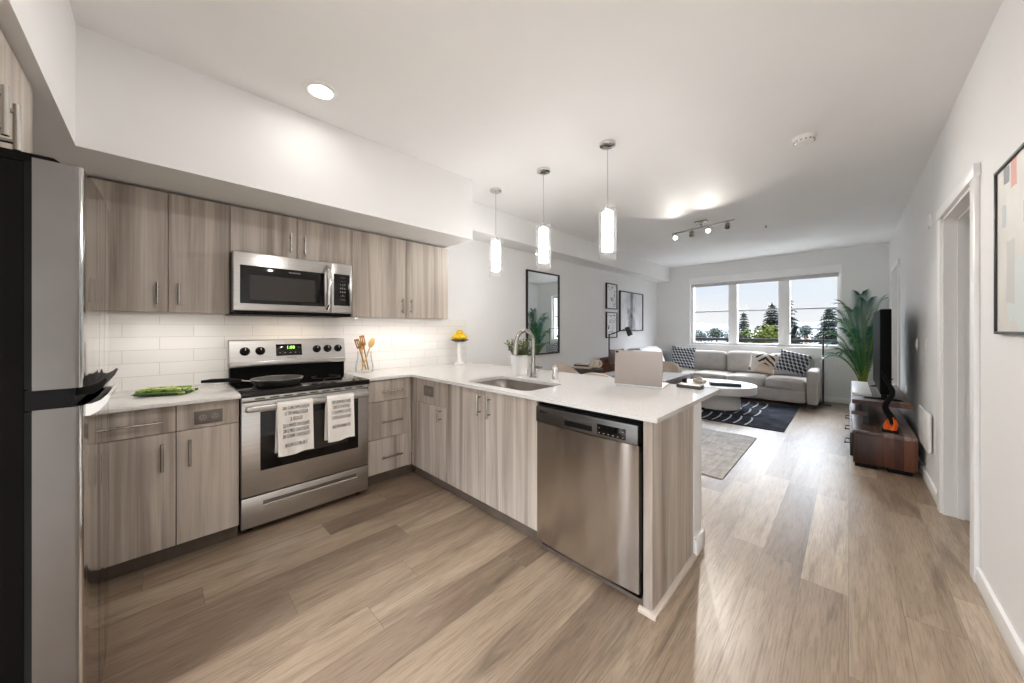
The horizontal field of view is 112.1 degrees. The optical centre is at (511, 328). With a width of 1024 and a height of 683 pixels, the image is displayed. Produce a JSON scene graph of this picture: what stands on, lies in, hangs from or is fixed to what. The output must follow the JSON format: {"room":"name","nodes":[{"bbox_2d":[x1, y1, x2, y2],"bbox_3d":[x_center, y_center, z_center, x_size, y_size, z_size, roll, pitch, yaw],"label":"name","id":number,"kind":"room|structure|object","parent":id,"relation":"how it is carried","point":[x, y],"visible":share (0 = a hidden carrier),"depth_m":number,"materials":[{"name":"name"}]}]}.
{"room":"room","nodes":[
{"label":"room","id":0,"kind":"room"},
{"bbox_2d":[0,0,472,247],"bbox_3d":[-1.161,-1.089,1.874,2.040,0.542,2.957,0,0,44],"label":"soffit","id":1,"kind":"structure","parent":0,"point":[113,110],"depth_m":1.88,"materials":[{"name":"paint"}]},
{"bbox_2d":[108,239,656,451],"bbox_3d":[0.217,-0.058,4.822,0.130,2.605,9.100,0,0,44],"label":"wall","id":2,"kind":"structure","parent":0,"point":[146,351],"depth_m":3.80,"materials":[{"name":"tile"}]},
{"bbox_2d":[90,177,229,314],"bbox_3d":[-2.123,-0.451,2.114,0.329,0.705,0.581,0,0,44],"label":"upper cabinet","id":3,"kind":"object","parent":2,"relation":"attached to","point":[170,253],"visible":0.94,"depth_m":2.03,"materials":[{"name":"beige laminate"}]},
{"bbox_2d":[109,311,222,316],"bbox_3d":[-2.080,-0.087,2.072,0.079,0.021,0.515,0,0,44],"label":"light","id":4,"kind":"object","parent":3,"relation":"attached to","point":[110,312],"visible":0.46,"depth_m":2.03,"materials":[{"name":"white plastic"}]},
{"bbox_2d":[230,205,351,265],"bbox_3d":[-1.651,-0.652,2.597,0.329,0.302,0.766,0,0,44],"label":"upper cabinet","id":5,"kind":"object","parent":2,"relation":"attached to","point":[252,231],"visible":0.88,"depth_m":2.46,"materials":[{"name":"beige laminate"}]},
{"bbox_2d":[225,250,351,317],"bbox_3d":[-1.614,-0.296,2.538,0.439,0.402,0.730,0,0,44],"label":"microwave","id":6,"kind":"object","parent":5,"relation":"attached to","point":[260,284],"visible":1,"depth_m":2.39,"materials":[{"name":"metal"}]},
{"bbox_2d":[344,230,447,318],"bbox_3d":[-1.056,-0.451,3.205,0.329,0.705,0.931,0,0,44],"label":"upper cabinet","id":7,"kind":"object","parent":2,"relation":"attached to","point":[392,277],"visible":0.98,"depth_m":3.06,"materials":[{"name":"beige laminate"}]},
{"bbox_2d":[354,317,441,320],"bbox_3d":[-1.012,-0.087,3.164,0.079,0.021,0.830,0,0,44],"label":"light","id":8,"kind":"object","parent":7,"relation":"attached to","point":[357,318],"visible":1,"depth_m":3.09,"materials":[{"name":"white plastic"}]},
{"bbox_2d":[526,269,559,355],"bbox_3d":[0.456,-0.225,4.966,0.030,1.180,0.740,0,0,44],"label":"wall mirror","id":9,"kind":"object","parent":2,"relation":"attached to","point":[542,288],"visible":0.81,"depth_m":4.96,"materials":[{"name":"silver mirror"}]},
{"bbox_2d":[605,283,616,309],"bbox_3d":[1.847,-0.604,6.389,0.030,0.473,0.400,0,0,44],"label":"framed print","id":10,"kind":"object","parent":2,"relation":"attached to","point":[610,289],"visible":1,"depth_m":6.36},
{"bbox_2d":[607,284,615,308],"bbox_3d":[1.843,-0.604,6.393,0.014,0.441,0.368,0,0,44],"label":"picture","id":11,"kind":"object","parent":10,"relation":"attached to","point":[611,288],"depth_m":6.38},
{"bbox_2d":[605,312,616,337],"bbox_3d":[1.847,-0.073,6.389,0.030,0.476,0.400,0,0,44],"label":"framed print","id":12,"kind":"object","parent":2,"relation":"attached to","point":[610,317],"visible":1,"depth_m":6.36},
{"bbox_2d":[607,313,615,336],"bbox_3d":[1.843,-0.073,6.393,0.014,0.444,0.368,0,0,44],"label":"picture","id":13,"kind":"object","parent":12,"relation":"attached to","point":[611,317],"depth_m":6.38},
{"bbox_2d":[619,290,642,330],"bbox_3d":[2.426,-0.350,6.977,0.035,0.780,1.030,0,0,44],"label":"framed art","id":14,"kind":"object","parent":2,"relation":"attached to","point":[630,303],"visible":0.91,"depth_m":6.93},
{"bbox_2d":[69,0,1002,267],"bbox_3d":[1.491,-1.420,2.283,5.460,0.120,10.950,0,0,44],"label":"ceiling","id":15,"kind":"structure","parent":0,"point":[703,104],"depth_m":1.97,"materials":[{"name":"paint"}]},
{"bbox_2d":[302,79,338,101],"bbox_3d":[-1.092,-1.355,1.969,0.184,0.010,0.184,0,0,44],"label":"recessed light","id":16,"kind":"object","parent":15,"relation":"in","point":[319,90],"visible":1,"depth_m":1.96,"materials":[{"name":"white plastic"}]},
{"bbox_2d":[490,187,501,270],"bbox_3d":[-0.159,-0.935,3.364,0.132,0.850,0.128,0,0,44],"label":"pendant light","id":17,"kind":"object","parent":15,"relation":"hanging from","point":[495,190],"visible":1,"depth_m":3.33,"materials":[{"name":"glass"}]},
{"bbox_2d":[536,167,550,262],"bbox_3d":[0.269,-0.935,2.946,0.132,0.850,0.128,0,0,44],"label":"pendant light","id":18,"kind":"object","parent":15,"relation":"hanging from","point":[543,231],"visible":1,"depth_m":2.92,"materials":[{"name":"glass"}]},
{"bbox_2d":[599,139,615,251],"bbox_3d":[0.700,-0.935,2.525,0.132,0.850,0.128,0,0,44],"label":"pendant light","id":19,"kind":"object","parent":15,"relation":"hanging from","point":[607,144],"visible":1,"depth_m":2.50,"materials":[{"name":"glass"}]},
{"bbox_2d":[672,219,734,239],"bbox_3d":[2.382,-1.273,4.336,0.089,0.174,0.756,0,0,-37],"label":"track light","id":20,"kind":"object","parent":15,"relation":"attached to","point":[727,225],"visible":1,"depth_m":4.30,"materials":[{"name":"silver metal"}]},
{"bbox_2d":[792,132,816,146],"bbox_3d":[2.075,-1.337,2.446,0.136,0.046,0.136,0,0,44],"label":"smoke detector","id":21,"kind":"object","parent":15,"relation":"attached to","point":[804,139],"visible":1,"depth_m":2.42,"materials":[{"name":"white plastic"}]},
{"bbox_2d":[101,397,1023,682],"bbox_3d":[1.491,1.305,2.283,5.460,0.120,10.950,0,0,44],"label":"floor","id":22,"kind":"structure","parent":0,"point":[814,565],"depth_m":1.58,"materials":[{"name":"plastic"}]},
{"bbox_2d":[0,147,120,682],"bbox_3d":[-1.702,0.393,0.963,0.720,1.705,0.798,0,0,44],"label":"refrigerator","id":23,"kind":"object","parent":22,"relation":"on","point":[56,392],"visible":1,"depth_m":0.93,"materials":[{"name":"metal"}]},
{"bbox_2d":[109,399,238,579],"bbox_3d":[-1.993,0.824,2.018,0.649,0.843,0.552,0,0,44],"label":"base cabinet","id":24,"kind":"object","parent":22,"relation":"on","point":[174,470],"visible":0.91,"depth_m":1.82,"materials":[{"name":"laminate"}]},
{"bbox_2d":[195,408,222,424],"bbox_3d":[-1.687,0.487,1.918,0.006,0.073,0.118,0,0,44],"label":"outlet","id":25,"kind":"object","parent":24,"relation":"attached to","point":[203,416],"depth_m":1.92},
{"bbox_2d":[227,338,368,530],"bbox_3d":[-1.528,0.662,2.499,0.617,1.166,0.774,0,0,44],"label":"range","id":26,"kind":"object","parent":22,"relation":"on","point":[272,487],"visible":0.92,"depth_m":2.36,"materials":[{"name":"silver metal"}]},
{"bbox_2d":[201,375,303,387],"bbox_3d":[-1.657,0.337,2.231,0.298,0.076,0.534,0,0,44],"label":"frying pan","id":27,"kind":"object","parent":26,"relation":"on","point":[275,380],"visible":1,"depth_m":2.21,"materials":[{"name":"metal"}]},
{"bbox_2d":[275,398,313,456],"bbox_3d":[-1.391,0.626,2.207,0.047,0.339,0.208,0,0,44],"label":"tea towel","id":28,"kind":"object","parent":26,"relation":"hanging from","point":[294,430],"visible":1,"depth_m":2.19,"materials":[{"name":"fabric"}]},
{"bbox_2d":[228,373,368,398],"bbox_3d":[-1.524,0.396,2.495,0.512,0.039,0.774,0,0,44],"label":"cooktop","id":29,"kind":"object","parent":26,"relation":"in","point":[311,383],"depth_m":2.36,"materials":[{"name":"black glass"}]},
{"bbox_2d":[324,393,354,441],"bbox_3d":[-1.200,0.615,2.402,0.046,0.316,0.186,0,0,44],"label":"tea towel","id":30,"kind":"object","parent":26,"relation":"hanging from","point":[339,409],"visible":1,"depth_m":2.38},
{"bbox_2d":[368,377,412,485],"bbox_3d":[-1.137,0.824,2.972,0.539,0.843,0.430,0,0,44],"label":"base cabinet","id":31,"kind":"object","parent":22,"relation":"on","point":[389,400],"visible":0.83,"depth_m":2.80,"materials":[{"name":"laminate"}]},
{"bbox_2d":[412,377,451,492],"bbox_3d":[-0.512,0.824,2.938,0.540,0.843,0.574,0,0,44],"label":"base cabinet","id":32,"kind":"object","parent":22,"relation":"on","point":[428,396],"visible":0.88,"depth_m":2.73,"materials":[{"name":"beige laminate"}]},
{"bbox_2d":[424,385,432,396],"bbox_3d":[-0.663,0.493,2.734,0.135,0.085,0.006,0,0,44],"label":"outlet","id":33,"kind":"object","parent":32,"relation":"attached to","point":[428,389],"depth_m":2.73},
{"bbox_2d":[446,384,541,542],"bbox_3d":[0.000,0.824,2.438,0.888,0.843,0.574,0,0,44],"label":"base cabinet","id":34,"kind":"object","parent":22,"relation":"on","point":[491,437],"visible":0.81,"depth_m":2.20,"materials":[{"name":"laminate"}]},
{"bbox_2d":[345,362,719,422],"bbox_3d":[-0.082,0.392,2.592,2.578,0.021,1.377,0,0,44],"label":"countertop","id":35,"kind":"structure","parent":34,"relation":"on","point":[600,394],"depth_m":2.13,"materials":[{"name":"white stone"}]},
{"bbox_2d":[355,351,373,372],"bbox_3d":[-1.293,0.287,3.019,0.152,0.185,0.152,0,0,44],"label":"jar","id":36,"kind":"object","parent":35,"relation":"on","point":[357,351],"visible":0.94,"depth_m":3.01,"materials":[{"name":"clear glass"}]},
{"bbox_2d":[354,339,366,369],"bbox_3d":[-1.315,0.223,3.001,0.036,0.280,0.122,0,0,28],"label":"wooden spatula","id":37,"kind":"object","parent":36,"relation":"in","point":[355,340],"visible":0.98,"depth_m":2.98,"materials":[{"name":"brown wood"}]},
{"bbox_2d":[359,335,368,369],"bbox_3d":[-1.297,0.208,3.022,0.082,0.308,0.022,0,0,-29],"label":"wooden turner","id":38,"kind":"object","parent":36,"relation":"in","point":[361,336],"visible":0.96,"depth_m":3.02,"materials":[{"name":"brown wood"}]},
{"bbox_2d":[361,338,374,370],"bbox_3d":[-1.264,0.220,3.021,0.115,0.286,0.026,0,0,-33],"label":"wooden spoon","id":39,"kind":"object","parent":36,"relation":"in","point":[371,343],"visible":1,"depth_m":3.03,"materials":[{"name":"brown wood"}]},
{"bbox_2d":[451,339,468,364],"bbox_3d":[-0.562,0.247,3.703,0.192,0.268,0.192,0,0,44],"label":"fruit stand","id":40,"kind":"object","parent":35,"relation":"on","point":[459,342],"visible":0.93,"depth_m":3.68,"materials":[{"name":"white ceramic"}]},
{"bbox_2d":[474,379,553,390],"bbox_3d":[0.008,0.502,2.444,0.633,0.197,0.394,0,0,44],"label":"sink","id":41,"kind":"object","parent":35,"relation":"in","point":[505,383],"visible":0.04,"depth_m":2.67,"materials":[{"name":"metal"}]},
{"bbox_2d":[503,338,538,374],"bbox_3d":[0.057,0.224,2.904,0.278,0.313,0.282,0,0,-24],"label":"potted plant","id":42,"kind":"object","parent":35,"relation":"on","point":[518,362],"visible":0.76,"depth_m":2.83,"materials":[{"name":"green plant"}]},
{"bbox_2d":[513,329,541,377],"bbox_3d":[0.106,0.189,2.660,0.249,0.384,0.098,0,0,-25],"label":"kitchen faucet","id":43,"kind":"object","parent":35,"relation":"on","point":[534,367],"visible":1,"depth_m":2.69,"materials":[{"name":"silver metal"}]},
{"bbox_2d":[551,367,558,381],"bbox_3d":[0.314,0.332,2.518,0.058,0.098,0.058,0,0,44],"label":"air gap","id":44,"kind":"object","parent":35,"relation":"on","point":[554,369],"visible":1,"depth_m":2.50,"materials":[{"name":"silver metal"}]},
{"bbox_2d":[615,350,668,388],"bbox_3d":[0.884,0.262,2.348,0.304,0.235,0.217,0,0,35],"label":"laptop","id":45,"kind":"object","parent":35,"relation":"on","point":[632,368],"visible":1,"depth_m":2.26,"materials":[{"name":"silver metal"}]},
{"bbox_2d":[676,382,703,389],"bbox_3d":[1.155,0.369,2.233,0.084,0.023,0.140,0,0,-43],"label":"notebook","id":46,"kind":"object","parent":35,"relation":"on","point":[681,385],"visible":1,"depth_m":2.21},
{"bbox_2d":[553,364,578,373],"bbox_3d":[0.755,0.844,4.184,0.510,0.804,0.526,0,0,44],"label":"dining chair","id":47,"kind":"object","parent":22,"relation":"on","point":[561,367],"visible":0.09,"depth_m":4.39,"materials":[{"name":"beige fabric"}]},
{"bbox_2d":[572,367,602,373],"bbox_3d":[1.145,0.922,5.285,0.490,0.645,0.490,0,0,44],"label":"side table","id":48,"kind":"object","parent":22,"relation":"on","point":[579,370],"visible":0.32,"depth_m":5.10,"materials":[{"name":"wood"}]},
{"bbox_2d":[590,360,601,367],"bbox_3d":[1.271,0.525,5.190,0.195,0.118,0.118,0,0,44],"label":"ornament","id":49,"kind":"object","parent":48,"relation":"on","point":[594,363],"visible":1,"depth_m":5.18,"materials":[{"name":"stone"}]},
{"bbox_2d":[536,402,642,604],"bbox_3d":[0.542,0.826,1.920,0.606,0.839,0.556,0,0,44],"label":"dishwasher","id":50,"kind":"object","parent":22,"relation":"on","point":[590,463],"visible":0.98,"depth_m":1.68,"materials":[{"name":"silver metal"}]},
{"bbox_2d":[599,357,614,372],"bbox_3d":[1.957,0.872,6.022,0.680,0.750,0.670,0,0,44],"label":"armchair","id":51,"kind":"object","parent":22,"relation":"on","point":[604,360],"visible":0.08,"depth_m":5.92,"materials":[{"name":"brown leather"}]},
{"bbox_2d":[610,348,623,362],"bbox_3d":[1.872,0.555,6.078,0.420,0.412,0.171,0,0,-34],"label":"throw pillow","id":52,"kind":"object","parent":51,"relation":"on","point":[612,352],"visible":0.2,"depth_m":5.98,"materials":[{"name":"beige fabric"}]},
{"bbox_2d":[608,326,632,371],"bbox_3d":[1.711,0.601,5.610,0.464,1.288,0.235,0,0,44],"label":"floor lamp","id":53,"kind":"object","parent":22,"relation":"on","point":[628,330],"visible":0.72,"depth_m":5.68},
{"bbox_2d":[638,406,696,620],"bbox_3d":[0.779,0.824,1.693,0.077,0.843,0.565,0,0,44],"label":"end panel","id":54,"kind":"object","parent":22,"relation":"on","point":[668,555],"visible":0.86,"depth_m":1.61,"materials":[{"name":"beige laminate"}]},
{"bbox_2d":[701,428,756,478],"bbox_3d":[1.793,1.240,3.841,1.315,0.010,1.500,0,0,44],"label":"area rug","id":55,"kind":"object","parent":22,"relation":"on","point":[720,450],"visible":0.44,"depth_m":3.50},
{"bbox_2d":[601,371,689,383],"bbox_3d":[1.492,0.871,3.890,0.735,0.728,0.750,0,0,44],"label":"dining table","id":56,"kind":"object","parent":55,"relation":"on","point":[668,377],"visible":0.17,"depth_m":3.75,"materials":[{"name":"grey wood"}]},
{"bbox_2d":[663,361,681,372],"bbox_3d":[1.891,0.833,4.423,0.526,0.804,0.510,0,0,44],"label":"dining chair","id":57,"kind":"object","parent":55,"relation":"on","point":[667,366],"visible":0.06,"depth_m":4.52,"materials":[{"name":"wood"}]},
{"bbox_2d":[701,400,798,431],"bbox_3d":[3.328,1.239,5.340,1.595,0.012,1.810,0,0,44],"label":"area rug","id":58,"kind":"object","parent":22,"relation":"on","point":[773,417],"visible":0.49,"depth_m":4.91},
{"bbox_2d":[687,379,756,410],"bbox_3d":[3.282,1.048,5.475,1.008,0.370,1.008,0,0,44],"label":"coffee table","id":59,"kind":"object","parent":58,"relation":"on","point":[729,398],"visible":0.66,"depth_m":5.19,"materials":[{"name":"white paint"}]},
{"bbox_2d":[692,377,706,383],"bbox_3d":[2.992,0.812,5.493,0.208,0.099,0.176,0,0,44],"label":"stone ornament","id":60,"kind":"object","parent":59,"relation":"on","point":[701,380],"visible":1,"depth_m":5.44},
{"bbox_2d":[708,380,741,386],"bbox_3d":[3.270,0.837,5.305,0.400,0.052,0.301,0,0,24],"label":"book","id":61,"kind":"object","parent":59,"relation":"on","point":[711,382],"visible":1,"depth_m":5.21,"materials":[{"name":"paper"}]},
{"bbox_2d":[680,350,820,408],"bbox_3d":[3.643,0.830,6.210,2.808,0.831,1.926,0,0,44],"label":"sectional sofa","id":62,"kind":"object","parent":22,"relation":"on","point":[783,386],"visible":0.44,"depth_m":5.91,"materials":[{"name":"grey fabric"}]},
{"bbox_2d":[627,346,664,360],"bbox_3d":[2.733,0.572,6.727,0.674,0.445,0.864,0,0,44],"label":"throw blanket","id":63,"kind":"object","parent":62,"relation":"on","point":[647,348],"visible":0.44,"depth_m":6.78,"materials":[{"name":"white fabric"}]},
{"bbox_2d":[661,350,672,361],"bbox_3d":[3.251,0.605,7.310,0.340,0.351,0.159,0,0,30],"label":"throw pillow","id":64,"kind":"object","parent":62,"relation":"on","point":[667,354],"visible":0.34,"depth_m":7.24,"materials":[{"name":"grey fabric"}]},
{"bbox_2d":[671,346,695,368],"bbox_3d":[3.463,0.571,6.977,0.463,0.451,0.194,0,0,35],"label":"throw pillow","id":65,"kind":"object","parent":62,"relation":"on","point":[684,357],"visible":0.94,"depth_m":6.91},
{"bbox_2d":[680,367,700,378],"bbox_3d":[3.359,0.900,7.135,0.908,0.192,0.792,0,0,44],"label":"seat cushion","id":66,"kind":"object","parent":62,"relation":"on","point":[683,369],"depth_m":6.78,"materials":[{"name":"grey fabric"}]},
{"bbox_2d":[694,350,726,370],"bbox_3d":[3.952,0.640,6.933,0.664,0.428,0.292,0,0,44],"label":"cushion","id":67,"kind":"object","parent":62,"relation":"on","point":[703,359],"depth_m":6.80,"materials":[{"name":"grey fabric"}]},
{"bbox_2d":[693,370,732,379],"bbox_3d":[3.873,0.900,6.591,0.567,0.196,0.762,0,0,44],"label":"seat cushion","id":68,"kind":"object","parent":62,"relation":"on","point":[705,374],"depth_m":6.39,"materials":[{"name":"grey fabric"}]},
{"bbox_2d":[727,351,767,373],"bbox_3d":[4.422,0.634,6.473,0.648,0.440,0.293,0,0,44],"label":"cushion","id":69,"kind":"object","parent":62,"relation":"on","point":[737,361],"depth_m":6.45,"materials":[{"name":"grey fabric"}]},
{"bbox_2d":[728,372,769,386],"bbox_3d":[4.269,0.900,6.203,0.537,0.196,0.762,0,0,44],"label":"seat cushion","id":70,"kind":"object","parent":62,"relation":"on","point":[759,379],"depth_m":5.97,"materials":[{"name":"grey fabric"}]},
{"bbox_2d":[748,351,776,374],"bbox_3d":[4.365,0.593,6.011,0.417,0.389,0.186,0,0,38],"label":"throw pillow","id":71,"kind":"object","parent":62,"relation":"on","point":[759,362],"visible":1,"depth_m":5.96,"materials":[{"name":"fabric"}]},
{"bbox_2d":[765,375,806,390],"bbox_3d":[4.654,0.900,5.826,0.534,0.196,0.762,0,0,44],"label":"seat cushion","id":72,"kind":"object","parent":62,"relation":"on","point":[772,382],"depth_m":5.61,"materials":[{"name":"grey fabric"}]},
{"bbox_2d":[770,353,808,376],"bbox_3d":[4.855,0.640,6.050,0.558,0.428,0.292,0,0,44],"label":"cushion","id":73,"kind":"object","parent":62,"relation":"on","point":[776,372],"depth_m":6.01,"materials":[{"name":"grey fabric"}]},
{"bbox_2d":[774,349,813,376],"bbox_3d":[4.638,0.555,5.689,0.210,0.436,0.500,0,0,-32],"label":"throw pillow","id":74,"kind":"object","parent":62,"relation":"on","point":[792,362],"visible":1,"depth_m":5.62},
{"bbox_2d":[790,326,831,406],"bbox_3d":[4.993,0.599,5.776,0.534,1.292,0.200,0,0,44],"label":"floor lamp","id":75,"kind":"object","parent":22,"relation":"on","point":[793,331],"visible":0.9,"depth_m":5.66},
{"bbox_2d":[844,381,917,476],"bbox_3d":[3.901,0.963,3.716,0.445,0.565,1.932,0,0,44],"label":"media console","id":76,"kind":"object","parent":22,"relation":"on","point":[870,447],"visible":0.96,"depth_m":3.10,"materials":[{"name":"brown wood"}]},
{"bbox_2d":[851,395,867,415],"bbox_3d":[3.897,0.812,3.881,0.112,0.035,1.560,0,0,44],"label":"shelf","id":77,"kind":"object","parent":76,"relation":"attached to","point":[857,409],"depth_m":3.36,"materials":[{"name":"brown wood"}]},
{"bbox_2d":[852,381,871,395],"bbox_3d":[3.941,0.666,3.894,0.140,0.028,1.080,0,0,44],"label":"plant pot","id":78,"kind":"object","parent":76,"relation":"on","point":[858,388],"visible":1,"depth_m":3.77,"materials":[{"name":"ceramic"}]},
{"bbox_2d":[819,289,888,381],"bbox_3d":[5.286,0.319,5.359,0.802,1.853,0.806,0,0,44],"label":"potted palm","id":79,"kind":"object","parent":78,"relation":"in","point":[862,365],"visible":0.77,"depth_m":5.28,"materials":[{"name":"green plant"}]},
{"bbox_2d":[863,309,903,401],"bbox_3d":[3.943,0.246,3.697,0.270,0.867,1.280,0,0,44],"label":"television","id":80,"kind":"object","parent":76,"relation":"on","point":[882,319],"visible":0.91,"depth_m":3.25,"materials":[{"name":"black plastic"}]},
{"bbox_2d":[881,371,898,433],"bbox_3d":[3.363,0.646,3.068,0.108,0.541,0.100,0,0,44],"label":"sculpture","id":81,"kind":"object","parent":76,"relation":"on","point":[890,425],"visible":1,"depth_m":3.06,"materials":[{"name":"black plastic"}]},
{"bbox_3d":[-2.453,0.824,1.575,0.606,0.843,0.720,0,0,44],"label":"base cabinet","id":82,"kind":"object","parent":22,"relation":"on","visible":0},
{"bbox_2d":[109,383,240,412],"bbox_3d":[-2.246,0.392,1.762,0.645,0.021,1.280,0,0,44],"label":"countertop","id":83,"kind":"structure","parent":82,"relation":"on","point":[119,401],"depth_m":1.89,"materials":[{"name":"white stone"}]},
{"bbox_2d":[131,385,197,396],"bbox_3d":[-2.026,0.361,2.016,0.238,0.037,0.171,0,0,-19],"label":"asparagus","id":84,"kind":"object","parent":83,"relation":"on","point":[166,390],"visible":1,"depth_m":1.97,"materials":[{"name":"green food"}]},
{"bbox_2d":[473,202,669,282],"bbox_3d":[1.341,-1.208,5.686,0.290,0.305,5.993,0,0,44],"label":"wall","id":85,"kind":"structure","parent":0,"point":[514,232],"depth_m":4.81,"materials":[{"name":"paint"}]},
{"bbox_2d":[529,382,700,552],"bbox_3d":[0.129,0.824,2.825,2.555,0.843,0.130,0,0,44],"label":"wall","id":86,"kind":"structure","parent":0,"point":[696,408],"depth_m":1.92,"materials":[{"name":"paint"}]},
{"bbox_2d":[694,528,704,555],"bbox_3d":[0.137,1.198,2.823,2.569,0.095,0.147,0,0,44],"label":"baseboard","id":87,"kind":"structure","parent":86,"relation":"attached to","point":[699,541],"depth_m":1.91,"materials":[{"name":"paint"}]},
{"bbox_2d":[657,242,888,398],"bbox_3d":[4.678,-0.058,6.719,3.617,2.605,0.150,0,0,44],"label":"wall","id":88,"kind":"structure","parent":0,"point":[864,267],"depth_m":6.01,"materials":[{"name":"paint"}]},
{"bbox_2d":[689,264,840,287],"bbox_3d":[4.679,-0.983,6.603,2.356,0.200,0.105,0,0,44],"label":"roller blind","id":89,"kind":"object","parent":88,"relation":"attached to","point":[828,270],"visible":1,"depth_m":6.43,"materials":[{"name":"fabric"}]},
{"bbox_2d":[688,272,843,349],"bbox_3d":[4.722,-0.367,6.648,2.420,1.435,0.170,0,0,44],"label":"window","id":90,"kind":"structure","parent":88,"relation":"attached to","point":[784,309],"depth_m":6.38,"materials":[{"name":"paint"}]},
{"bbox_2d":[819,396,850,403],"bbox_3d":[4.621,1.202,6.661,3.617,0.085,0.015,0,0,44],"label":"baseboard","id":91,"kind":"structure","parent":88,"relation":"attached to","point":[827,399],"depth_m":5.81,"materials":[{"name":"paint"}]},
{"bbox_2d":[889,0,1023,646],"bbox_3d":[2.240,-0.058,1.552,0.120,2.605,10.950,0,0,44],"label":"wall","id":92,"kind":"structure","parent":0,"point":[984,125],"depth_m":1.57,"materials":[{"name":"paint"}]},
{"bbox_2d":[891,259,899,409],"bbox_3d":[5.193,0.187,4.586,0.146,2.116,1.006,0,0,44],"label":"trim","id":93,"kind":"structure","parent":92,"relation":"attached to","point":[895,270],"depth_m":4.88,"materials":[{"name":"paint"}]},
{"bbox_2d":[918,405,931,453],"bbox_3d":[3.325,0.795,2.770,0.032,0.300,0.490,0,0,44],"label":"wall heater","id":94,"kind":"object","parent":92,"relation":"attached to","point":[924,417],"visible":1,"depth_m":2.67,"materials":[{"name":"white plastic"}]},
{"bbox_2d":[927,214,931,228],"bbox_3d":[3.250,-0.835,2.682,0.016,0.100,0.100,0,0,44],"label":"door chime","id":95,"kind":"object","parent":92,"relation":"attached to","point":[929,218],"visible":1,"depth_m":2.65,"materials":[{"name":"white plastic"}]},
{"bbox_2d":[936,162,979,582],"bbox_3d":[2.658,0.217,1.992,0.146,2.056,1.001,0,0,44],"label":"trim","id":96,"kind":"structure","parent":92,"relation":"attached to","point":[958,217],"depth_m":2.25,"materials":[{"name":"paint"}]},
{"bbox_2d":[918,456,1023,678],"bbox_3d":[2.140,1.202,1.544,0.015,0.085,10.800,0,0,44],"label":"baseboard","id":97,"kind":"structure","parent":92,"relation":"attached to","point":[1007,631],"depth_m":1.45,"materials":[{"name":"paint"}]},
{"bbox_2d":[994,142,1023,334],"bbox_3d":[1.720,-0.318,1.119,0.018,0.678,0.940,0,0,44],"label":"framed art","id":98,"kind":"object","parent":92,"relation":"attached to","point":[1009,178],"visible":1,"depth_m":1.35,"materials":[{"name":"paper"}]},
{"bbox_3d":[5.079,1.345,7.342,6.400,0.200,1.300,0,0,44],"label":"floor","id":99,"kind":"structure","parent":0,"visible":0},
{"bbox_2d":[695,337,836,344],"bbox_3d":[5.428,0.728,7.699,6.200,1.035,0.080,0,0,44],"label":"balcony railing","id":100,"kind":"object","parent":99,"relation":"on","point":[774,341],"visible":0.08,"depth_m":7.54,"materials":[{"name":"metal"}]},
{"bbox_3d":[-2.387,-0.057,0.920,1.860,2.605,0.120,0,0,44],"label":"wall","id":101,"kind":"structure","parent":0,"visible":0},
{"bbox_2d":[0,28,31,152],"bbox_3d":[-1.516,-0.639,0.638,0.860,0.345,0.693,0,0,44],"label":"upper cabinet","id":102,"kind":"object","parent":101,"relation":"attached to","point":[15,88],"visible":0.85,"depth_m":0.97,"materials":[{"name":"beige laminate"}]},
{"label":"outside","id":103,"kind":"structure","parent":0,"visible":0},
{"label":"ground","id":104,"kind":"structure","parent":103,"visible":0},
{"bbox_2d":[695,329,708,341],"bbox_3d":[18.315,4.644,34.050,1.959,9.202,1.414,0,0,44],"label":"round bush","id":105,"kind":"object","parent":104,"relation":"on","point":[701,333],"visible":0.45,"depth_m":33.82,"materials":[{"name":"green plant"}]},
{"bbox_2d":[705,327,726,341],"bbox_3d":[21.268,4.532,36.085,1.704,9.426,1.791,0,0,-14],"label":"round bush","id":106,"kind":"object","parent":104,"relation":"on","point":[713,333],"visible":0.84,"depth_m":35.88,"materials":[{"name":"green plant"}]},
{"bbox_2d":[738,313,751,342],"bbox_3d":[17.527,3.962,26.027,1.910,10.566,2.083,0,0,44],"label":"conifer tree","id":107,"kind":"object","parent":104,"relation":"on","point":[742,325],"visible":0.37,"depth_m":25.93,"materials":[{"name":"green plant"}]},
{"bbox_2d":[739,323,777,343],"bbox_3d":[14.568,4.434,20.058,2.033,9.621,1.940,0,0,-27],"label":"round bush","id":108,"kind":"object","parent":104,"relation":"on","point":[764,333],"visible":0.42,"depth_m":19.80,"materials":[{"name":"green plant"}]},
{"bbox_2d":[758,303,777,334],"bbox_3d":[22.580,3.446,30.086,3.499,11.597,3.502,0,0,14],"label":"conifer tree","id":109,"kind":"object","parent":104,"relation":"on","point":[770,319],"visible":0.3,"depth_m":29.90,"materials":[{"name":"green plant"}]},
{"bbox_2d":[772,301,803,343],"bbox_3d":[19.223,3.507,23.870,2.637,11.475,2.764,0,0,44],"label":"conifer tree","id":110,"kind":"object","parent":104,"relation":"on","point":[792,318],"visible":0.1,"depth_m":23.62,"materials":[{"name":"green plant"}]},
{"bbox_2d":[794,325,813,344],"bbox_3d":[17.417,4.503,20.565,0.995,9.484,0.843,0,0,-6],"label":"round bush","id":111,"kind":"object","parent":104,"relation":"on","point":[803,333],"visible":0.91,"depth_m":20.41,"materials":[{"name":"green plant"}]},
{"bbox_2d":[809,309,836,344],"bbox_3d":[23.868,3.830,25.972,3.286,10.830,3.194,0,0,44],"label":"conifer tree","id":112,"kind":"object","parent":104,"relation":"on","point":[827,315],"visible":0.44,"depth_m":25.93,"materials":[{"name":"green plant"}]},
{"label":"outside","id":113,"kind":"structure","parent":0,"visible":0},
{"bbox_2d":[695,322,836,340],"bbox_3d":[211.966,1.675,216.854,657.995,17.140,233.517,0,0,44],"label":"hills","id":114,"kind":"structure","parent":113,"point":[703,327],"depth_m":275.37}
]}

